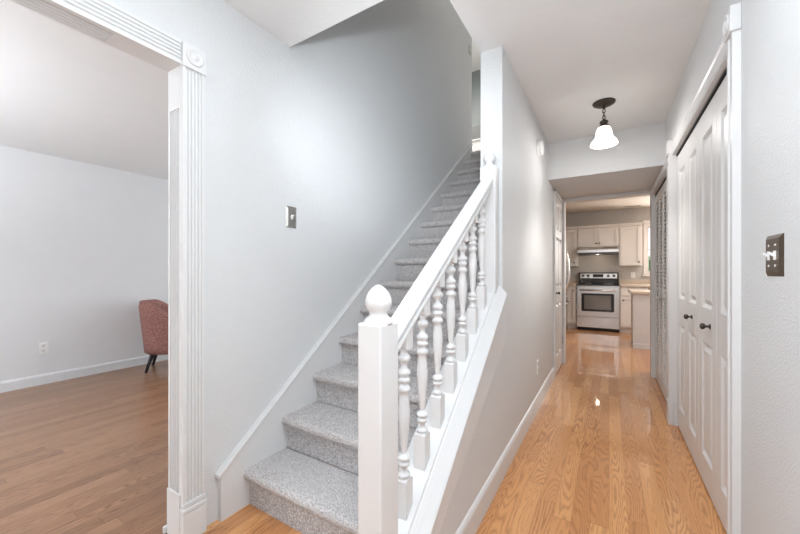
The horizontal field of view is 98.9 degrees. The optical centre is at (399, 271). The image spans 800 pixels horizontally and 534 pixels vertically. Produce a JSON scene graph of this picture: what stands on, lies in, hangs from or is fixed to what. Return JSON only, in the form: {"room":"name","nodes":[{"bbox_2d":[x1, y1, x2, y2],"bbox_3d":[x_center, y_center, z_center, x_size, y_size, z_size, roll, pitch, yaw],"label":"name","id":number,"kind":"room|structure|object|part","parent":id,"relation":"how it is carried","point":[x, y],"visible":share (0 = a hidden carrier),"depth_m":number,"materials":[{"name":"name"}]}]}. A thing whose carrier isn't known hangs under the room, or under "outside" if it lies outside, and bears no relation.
{"room":"entrance hallway","nodes":[
{"label":"entrance hallway","id":0,"kind":"room"},
{"bbox_2d":[0,145,167,381],"bbox_3d":[-2.587,-0.030,2.225,3.405,2.370,7.300,0,0,31],"label":"wall","id":1,"kind":"structure","parent":0,"point":[82,244],"depth_m":3.71,"materials":[{"name":"paint"}]},
{"bbox_2d":[38,342,47,353],"bbox_3d":[-3.668,0.783,3.519,0.010,0.116,0.072,0,0,31],"label":"power outlet","id":2,"kind":"object","parent":1,"relation":"attached to","point":[42,347],"visible":1,"depth_m":3.52,"materials":[{"name":"white plastic"}]},
{"bbox_2d":[0,354,167,392],"bbox_3d":[-3.948,1.103,3.057,0.014,0.105,7.100,0,0,31],"label":"baseboard","id":3,"kind":"structure","parent":1,"relation":"attached to","point":[20,383],"depth_m":3.71,"materials":[{"name":"white paint"}]},
{"bbox_2d":[0,0,167,179],"bbox_3d":[-2.587,-1.265,2.225,3.405,0.100,7.300,0,0,31],"label":"ceiling","id":4,"kind":"structure","parent":0,"point":[67,93],"depth_m":2.37,"materials":[{"name":"paint"}]},
{"bbox_2d":[107,0,471,525],"bbox_3d":[-0.914,-1.395,1.596,0.105,5.100,7.970,0,0,31],"label":"wall","id":5,"kind":"structure","parent":0,"point":[353,125],"depth_m":2.01,"materials":[{"name":"paint"}]},
{"bbox_2d":[10,0,181,71],"bbox_3d":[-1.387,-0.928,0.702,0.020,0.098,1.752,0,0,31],"label":"trim","id":6,"kind":"structure","parent":5,"relation":"attached to","point":[104,14],"depth_m":1.28,"materials":[{"name":"white paint"}]},
{"bbox_2d":[163,65,204,533],"bbox_3d":[-1.410,0.090,0.785,0.145,2.130,1.870,0,0,31],"label":"door frame","id":7,"kind":"structure","parent":5,"relation":"attached to","point":[192,83],"depth_m":1.49,"materials":[{"name":"white paint"}]},
{"bbox_2d":[180,40,205,75],"bbox_3d":[-0.898,-0.928,1.490,0.034,0.106,0.100,0,0,31],"label":"trim","id":8,"kind":"structure","parent":5,"relation":"attached to","point":[193,58],"depth_m":1.48,"materials":[{"name":"white paint"}]},
{"bbox_2d":[180,493,206,533],"bbox_3d":[-0.900,1.071,1.491,0.030,0.168,0.100,0,0,31],"label":"trim","id":9,"kind":"structure","parent":5,"relation":"attached to","point":[193,516],"depth_m":1.48,"materials":[{"name":"white paint"}]},
{"bbox_2d":[286,205,295,228],"bbox_3d":[-0.617,-0.315,1.962,0.021,0.124,0.077,0,0,31],"label":"light switch","id":10,"kind":"object","parent":5,"relation":"attached to","point":[290,211],"visible":1,"depth_m":1.96,"materials":[{"name":"silver metal"}]},
{"bbox_2d":[0,327,726,533],"bbox_3d":[0.525,1.205,2.844,8.070,0.100,11.600,0,0,31],"label":"floor","id":11,"kind":"structure","parent":0,"point":[600,453],"depth_m":2.08,"materials":[{"name":"brown wood"}]},
{"bbox_2d":[139,299,167,372],"bbox_3d":[-2.832,0.750,4.144,0.534,0.819,0.576,0,0,-25],"label":"armchair","id":12,"kind":"object","parent":11,"relation":"on","point":[153,313],"visible":0.47,"depth_m":3.90,"materials":[{"name":"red fabric"}]},
{"bbox_3d":[-2.892,1.046,3.952,0.048,0.228,0.112,0,0,31],"label":"leg","id":13,"kind":"part","parent":12,"relation":"part of","materials":[{"name":"black wood"}]},
{"bbox_3d":[-3.018,1.046,4.226,0.112,0.227,0.046,0,0,18],"label":"leg","id":14,"kind":"part","parent":12,"relation":"part of","materials":[{"name":"black wood"}]},
{"bbox_2d":[215,144,480,533],"bbox_3d":[0.436,-0.262,2.828,0.914,2.834,3.474,0,0,31],"label":"staircase","id":15,"kind":"structure","parent":11,"relation":"on","point":[276,468],"depth_m":1.87,"materials":[{"name":"grey carpet"}]},
{"bbox_2d":[566,240,569,331],"bbox_3d":[2.592,0.275,6.139,0.820,1.720,0.880,0,0,31],"label":"refrigerator","id":16,"kind":"object","parent":11,"relation":"on","point":[567,255],"visible":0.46,"depth_m":6.18,"materials":[{"name":"silver metal"}]},
{"bbox_3d":[2.853,0.772,5.980,0.058,0.645,0.870,0,0,31],"label":"freezer drawer","id":17,"kind":"part","parent":16,"relation":"part of","materials":[{"name":"silver metal"}]},
{"bbox_3d":[2.967,-0.070,6.168,0.058,1.010,0.430,0,0,31],"label":"door","id":18,"kind":"part","parent":16,"relation":"part of","materials":[{"name":"silver metal"}]},
{"bbox_3d":[2.877,-0.025,5.906,0.088,0.730,0.026,0,0,31],"label":"handle","id":19,"kind":"part","parent":16,"relation":"part of","materials":[{"name":"silver metal"}]},
{"bbox_2d":[567,286,576,328],"bbox_3d":[3.508,0.718,7.257,0.458,0.875,0.658,0,0,31],"label":"base cabinet","id":20,"kind":"object","parent":11,"relation":"on","point":[572,290],"visible":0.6,"depth_m":6.93,"materials":[{"name":"beige paint"}]},
{"bbox_2d":[569,279,578,285],"bbox_3d":[3.507,0.212,7.255,0.459,0.134,0.660,0,0,31],"label":"countertop","id":21,"kind":"structure","parent":20,"relation":"on","point":[572,282],"depth_m":7.41,"materials":[{"name":"beige laminate"}]},
{"bbox_2d":[576,272,619,332],"bbox_3d":[4.001,0.583,6.917,0.733,1.145,0.703,0,0,31],"label":"range","id":22,"kind":"object","parent":11,"relation":"on","point":[598,293],"visible":1,"depth_m":6.70,"materials":[{"name":"silver metal"}]},
{"bbox_3d":[3.834,0.355,6.643,0.615,0.026,0.060,0,0,31],"label":"handle","id":23,"kind":"part","parent":22,"relation":"part of","materials":[{"name":"silver metal"}]},
{"bbox_3d":[3.858,0.988,6.682,0.715,0.210,0.033,0,0,31],"label":"storage drawer","id":24,"kind":"part","parent":22,"relation":"part of","materials":[{"name":"silver metal"}]},
{"bbox_3d":[3.857,0.579,6.681,0.715,0.583,0.035,0,0,31],"label":"oven door","id":25,"kind":"part","parent":22,"relation":"part of","materials":[{"name":"silver metal"}]},
{"bbox_2d":[576,283,619,285],"bbox_3d":[4.002,0.254,6.918,0.733,0.031,0.600,0,0,31],"label":"cooktop","id":26,"kind":"object","parent":22,"relation":"in","point":[579,284],"depth_m":6.75,"materials":[{"name":"black glass"}]},
{"bbox_3d":[4.133,0.082,7.132,0.667,0.097,0.017,0,0,31],"label":"control panel","id":27,"kind":"part","parent":22,"relation":"part of","materials":[{"name":"silver metal"}]},
{"bbox_2d":[620,287,648,332],"bbox_3d":[4.523,0.718,6.636,0.443,0.875,0.658,0,0,31],"label":"base cabinet","id":28,"kind":"object","parent":11,"relation":"on","point":[625,296],"visible":0.53,"depth_m":6.46,"materials":[{"name":"beige paint"}]},
{"bbox_3d":[4.371,0.750,6.388,0.423,0.570,0.020,0,0,31],"label":"door","id":29,"kind":"part","parent":28,"relation":"part of","materials":[{"name":"beige paint"}]},
{"bbox_2d":[619,279,649,286],"bbox_3d":[5.068,0.212,6.302,1.724,0.134,0.660,0,0,31],"label":"countertop","id":30,"kind":"structure","parent":28,"relation":"on","point":[622,282],"depth_m":6.80,"materials":[{"name":"beige laminate"}]},
{"bbox_3d":[4.371,0.367,6.388,0.423,0.155,0.020,0,0,31],"label":"drawer","id":31,"kind":"part","parent":28,"relation":"part of","materials":[{"name":"beige paint"}]},
{"bbox_2d":[631,294,649,349],"bbox_3d":[4.121,0.744,5.202,0.992,0.822,0.624,0,0,31],"label":"base cabinet","id":32,"kind":"object","parent":11,"relation":"on","point":[640,303],"visible":0.32,"depth_m":5.16,"materials":[{"name":"paint"}]},
{"bbox_2d":[628,289,649,293],"bbox_3d":[4.125,0.312,5.202,1.065,0.039,0.700,0,0,31],"label":"countertop","id":33,"kind":"structure","parent":32,"relation":"on","point":[631,291],"depth_m":5.15,"materials":[{"name":"beige laminate"}]},
{"bbox_2d":[223,0,711,142],"bbox_3d":[0.204,-1.423,0.631,2.810,0.275,6.090,0,0,31],"label":"ceiling","id":34,"kind":"structure","parent":0,"point":[566,56],"depth_m":1.92,"materials":[{"name":"paint"}]},
{"bbox_2d":[590,97,617,148],"bbox_3d":[1.547,-1.125,2.594,0.184,0.320,0.184,0,0,31],"label":"pendant light","id":35,"kind":"object","parent":34,"relation":"hanging from","point":[604,138],"visible":1,"depth_m":2.57,"materials":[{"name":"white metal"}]},
{"bbox_3d":[1.547,-1.034,2.594,0.184,0.138,0.184,0,0,31],"label":"lamp shade","id":36,"kind":"part","parent":35,"relation":"part of","materials":[{"name":"white glass"}]},
{"bbox_2d":[472,69,480,125],"bbox_3d":[1.861,-2.752,6.539,2.357,2.385,0.100,0,0,31],"label":"wall","id":37,"kind":"structure","parent":0,"point":[476,75],"depth_m":6.70,"materials":[{"name":"paint"}]},
{"bbox_2d":[472,39,480,71],"bbox_3d":[0.508,-3.995,4.284,2.600,0.100,5.360,0,0,31],"label":"ceiling","id":38,"kind":"structure","parent":0,"point":[476,55],"depth_m":6.32,"materials":[{"name":"paint"}]},
{"bbox_2d":[472,138,480,151],"bbox_3d":[1.554,-1.930,5.994,0.740,0.740,0.390,0,0,31],"label":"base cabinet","id":39,"kind":"object","parent":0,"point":[476,146],"visible":0.12,"depth_m":5.93,"materials":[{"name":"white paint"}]},
{"bbox_2d":[418,46,559,533],"bbox_3d":[0.999,-0.065,2.747,0.126,2.440,4.010,0,0,31],"label":"wall","id":40,"kind":"structure","parent":0,"point":[510,128],"depth_m":2.17,"materials":[{"name":"paint"}]},
{"bbox_2d":[358,152,506,533],"bbox_3d":[0.231,0.238,1.475,0.166,1.834,1.222,0,0,31],"label":"stair railing","id":41,"kind":"object","parent":40,"relation":"on","point":[391,500],"visible":1,"depth_m":1.23,"materials":[{"name":"white paint"}]},
{"bbox_3d":[-0.063,0.650,0.993,0.081,1.010,0.094,0,0,31],"label":"newel post","id":42,"kind":"part","parent":41,"relation":"part of","materials":[{"name":"white paint"}]},
{"bbox_3d":[0.222,-0.131,1.475,0.068,0.796,1.032,0,0,31],"label":"handrail","id":43,"kind":"part","parent":41,"relation":"part of","materials":[{"name":"white paint"}]},
{"bbox_2d":[455,367,554,533],"bbox_3d":[0.850,1.093,2.369,0.014,0.125,3.130,0,0,31],"label":"baseboard","id":44,"kind":"structure","parent":40,"relation":"attached to","point":[470,524],"depth_m":1.86,"materials":[{"name":"white paint"}]},
{"bbox_2d":[536,139,543,156],"bbox_3d":[1.196,-1.055,2.902,0.048,0.144,0.144,0,0,31],"label":"smoke detector","id":45,"kind":"object","parent":40,"relation":"attached to","point":[539,144],"visible":1,"depth_m":2.86,"materials":[{"name":"white plastic"}]},
{"bbox_2d":[553,188,562,377],"bbox_3d":[1.852,0.120,4.001,0.022,2.070,0.700,0,0,31],"label":"door frame","id":46,"kind":"structure","parent":40,"relation":"attached to","point":[555,192],"depth_m":3.71,"materials":[{"name":"white paint"}]},
{"bbox_2d":[556,195,562,373],"bbox_3d":[1.883,0.140,4.020,0.055,2.006,0.619,0,0,31],"label":"door","id":47,"kind":"structure","parent":40,"relation":"in","point":[559,222],"depth_m":4.00,"materials":[{"name":"white paint"}]},
{"bbox_2d":[548,122,665,198],"bbox_3d":[2.545,-1.240,3.461,1.767,0.641,1.180,0,0,31],"label":"wall","id":48,"kind":"structure","parent":0,"point":[575,169],"depth_m":3.24,"materials":[{"name":"paint"}]},
{"bbox_2d":[566,207,649,289],"bbox_3d":[4.393,-0.065,7.189,6.000,2.440,0.150,0,0,31],"label":"wall","id":49,"kind":"structure","parent":0,"point":[590,263],"depth_m":7.14,"materials":[{"name":"paint"}]},
{"bbox_2d":[566,226,578,265],"bbox_3d":[3.580,-0.537,7.373,0.460,0.825,0.385,0,0,31],"label":"upper cabinet","id":50,"kind":"object","parent":49,"relation":"attached to","point":[571,232],"visible":0.57,"depth_m":7.17,"materials":[{"name":"beige paint"}]},
{"bbox_3d":[3.495,-0.507,7.252,0.429,0.752,0.020,0,0,31],"label":"door","id":51,"kind":"part","parent":50,"relation":"part of","materials":[{"name":"beige paint"}]},
{"bbox_3d":[3.580,-0.920,7.373,0.460,0.059,0.385,0,0,31],"label":"crown moulding","id":52,"kind":"part","parent":50,"relation":"part of","materials":[{"name":"beige paint"}]},
{"bbox_2d":[578,224,618,247],"bbox_3d":[4.087,-0.730,7.063,0.721,0.440,0.385,0,0,31],"label":"upper cabinet","id":53,"kind":"object","parent":49,"relation":"attached to","point":[606,235],"visible":0.99,"depth_m":6.92,"materials":[{"name":"beige paint"}]},
{"bbox_3d":[3.858,-0.700,7.030,0.352,0.367,0.020,0,0,31],"label":"door","id":54,"kind":"part","parent":53,"relation":"part of","materials":[{"name":"beige paint"}]},
{"bbox_2d":[577,246,618,255],"bbox_3d":[4.054,-0.426,7.009,0.715,0.147,0.510,0,0,31],"label":"range hood","id":55,"kind":"object","parent":53,"relation":"attached to","point":[586,251],"visible":1,"depth_m":6.83,"materials":[{"name":"silver metal"}]},
{"bbox_3d":[4.087,-0.920,7.063,0.721,0.059,0.385,0,0,31],"label":"crown moulding","id":56,"kind":"part","parent":53,"relation":"part of","materials":[{"name":"beige paint"}]},
{"bbox_3d":[4.162,-0.700,6.844,0.352,0.367,0.020,0,0,31],"label":"door","id":57,"kind":"part","parent":53,"relation":"part of","materials":[{"name":"beige paint"}]},
{"bbox_2d":[619,222,642,265],"bbox_3d":[4.558,-0.537,6.774,0.376,0.825,0.385,0,0,31],"label":"upper cabinet","id":58,"kind":"object","parent":49,"relation":"attached to","point":[630,234],"visible":1,"depth_m":6.65,"materials":[{"name":"beige paint"}]},
{"bbox_3d":[4.558,-0.920,6.774,0.376,0.059,0.385,0,0,31],"label":"crown moulding","id":59,"kind":"part","parent":58,"relation":"part of","materials":[{"name":"beige paint"}]},
{"bbox_2d":[642,220,649,275],"bbox_3d":[5.374,-0.470,6.507,1.255,1.100,0.150,0,0,31],"label":"window","id":60,"kind":"structure","parent":49,"relation":"in","point":[646,223],"depth_m":6.78,"materials":[{"name":"beige paint"}]},
{"bbox_3d":[5.405,-0.450,6.559,1.075,0.910,0.030,0,0,31],"label":"sash","id":61,"kind":"part","parent":60,"relation":"part of","materials":[{"name":"white paint"}]},
{"bbox_3d":[5.405,-0.450,6.559,1.035,0.850,0.006,0,0,31],"label":"pane","id":62,"kind":"part","parent":60,"relation":"part of","materials":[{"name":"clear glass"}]},
{"bbox_2d":[566,196,649,213],"bbox_3d":[3.486,-1.423,5.704,6.000,0.275,3.630,0,0,31],"label":"ceiling","id":63,"kind":"structure","parent":0,"point":[611,204],"depth_m":6.51,"materials":[{"name":"paint"}]},
{"bbox_2d":[654,0,799,533],"bbox_3d":[1.016,-0.065,0.756,0.115,2.440,7.150,0,0,31],"label":"wall","id":64,"kind":"structure","parent":0,"point":[770,29],"depth_m":1.06,"materials":[{"name":"paint"}]},
{"bbox_2d":[650,158,667,397],"bbox_3d":[2.485,0.122,3.257,0.056,2.065,1.350,0,0,31],"label":"door frame","id":65,"kind":"structure","parent":64,"relation":"attached to","point":[664,169],"depth_m":3.73,"materials":[{"name":"white paint"}]},
{"bbox_2d":[666,140,677,425],"bbox_3d":[2.095,0.080,2.615,0.091,2.150,0.112,0,0,31],"label":"trim","id":66,"kind":"structure","parent":64,"relation":"attached to","point":[672,400],"depth_m":2.58,"materials":[{"name":"white paint"}]},
{"bbox_2d":[655,67,726,196],"bbox_3d":[2.058,-0.849,2.505,0.040,0.063,2.818,0,0,31],"label":"door track","id":67,"kind":"object","parent":64,"relation":"attached to","point":[724,74],"visible":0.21,"depth_m":1.86,"materials":[{"name":"black metal"}]},
{"bbox_2d":[655,186,662,392],"bbox_3d":[2.620,0.164,3.475,0.069,1.958,0.568,0,0,31],"label":"door","id":68,"kind":"structure","parent":67,"relation":"attached to","point":[659,197],"depth_m":3.44,"materials":[{"name":"white paint"}]},
{"bbox_2d":[658,179,666,399],"bbox_3d":[2.319,0.164,2.982,0.069,1.958,0.568,0,0,31],"label":"door","id":69,"kind":"structure","parent":67,"relation":"attached to","point":[664,298],"depth_m":3.14,"materials":[{"name":"white paint"}]},
{"bbox_2d":[678,122,698,470],"bbox_3d":[1.890,0.140,2.263,0.071,2.006,0.704,0,0,31],"label":"door","id":70,"kind":"structure","parent":67,"relation":"attached to","point":[688,158],"depth_m":2.21,"materials":[{"name":"white paint"}]},
{"bbox_3d":[1.785,0.277,2.120,0.041,0.033,0.033,0,0,31],"label":"knob","id":71,"kind":"part","parent":70,"relation":"part of","materials":[{"name":"brown metal"}]},
{"bbox_2d":[699,75,726,532],"bbox_3d":[1.507,0.140,1.637,0.071,2.006,0.750,0,0,31],"label":"door","id":72,"kind":"structure","parent":67,"relation":"attached to","point":[713,122],"depth_m":1.68,"materials":[{"name":"white paint"}]},
{"bbox_3d":[1.556,0.277,1.745,0.041,0.033,0.033,0,0,31],"label":"knob","id":73,"kind":"part","parent":72,"relation":"part of","materials":[{"name":"brown metal"}]},
{"bbox_2d":[671,36,726,154],"bbox_3d":[1.698,-0.927,1.943,0.069,0.095,1.483,0,0,31],"label":"trim","id":74,"kind":"structure","parent":64,"relation":"attached to","point":[718,64],"depth_m":1.74,"materials":[{"name":"white paint"}]},
{"bbox_2d":[722,3,740,533],"bbox_3d":[1.281,0.083,1.284,0.093,2.145,0.084,0,0,31],"label":"door frame","id":75,"kind":"structure","parent":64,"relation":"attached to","point":[734,43],"depth_m":1.27,"materials":[{"name":"white paint"}]},
{"bbox_2d":[762,233,783,276],"bbox_3d":[1.088,-0.048,1.005,0.021,0.122,0.118,0,0,31],"label":"light switch","id":76,"kind":"object","parent":64,"relation":"attached to","point":[774,254],"visible":1,"depth_m":0.98,"materials":[{"name":"brown metal"}]},
{"bbox_3d":[2.508,-0.065,4.104,6.000,2.440,0.120,0,0,31],"label":"wall","id":77,"kind":"structure","parent":0,"visible":0},
{"bbox_2d":[561,190,650,363],"bbox_3d":[2.459,0.118,4.122,0.932,2.074,0.140,0,0,31],"label":"door frame","id":78,"kind":"structure","parent":77,"relation":"attached to","point":[646,192],"depth_m":4.28,"materials":[{"name":"white paint"}]}
]}

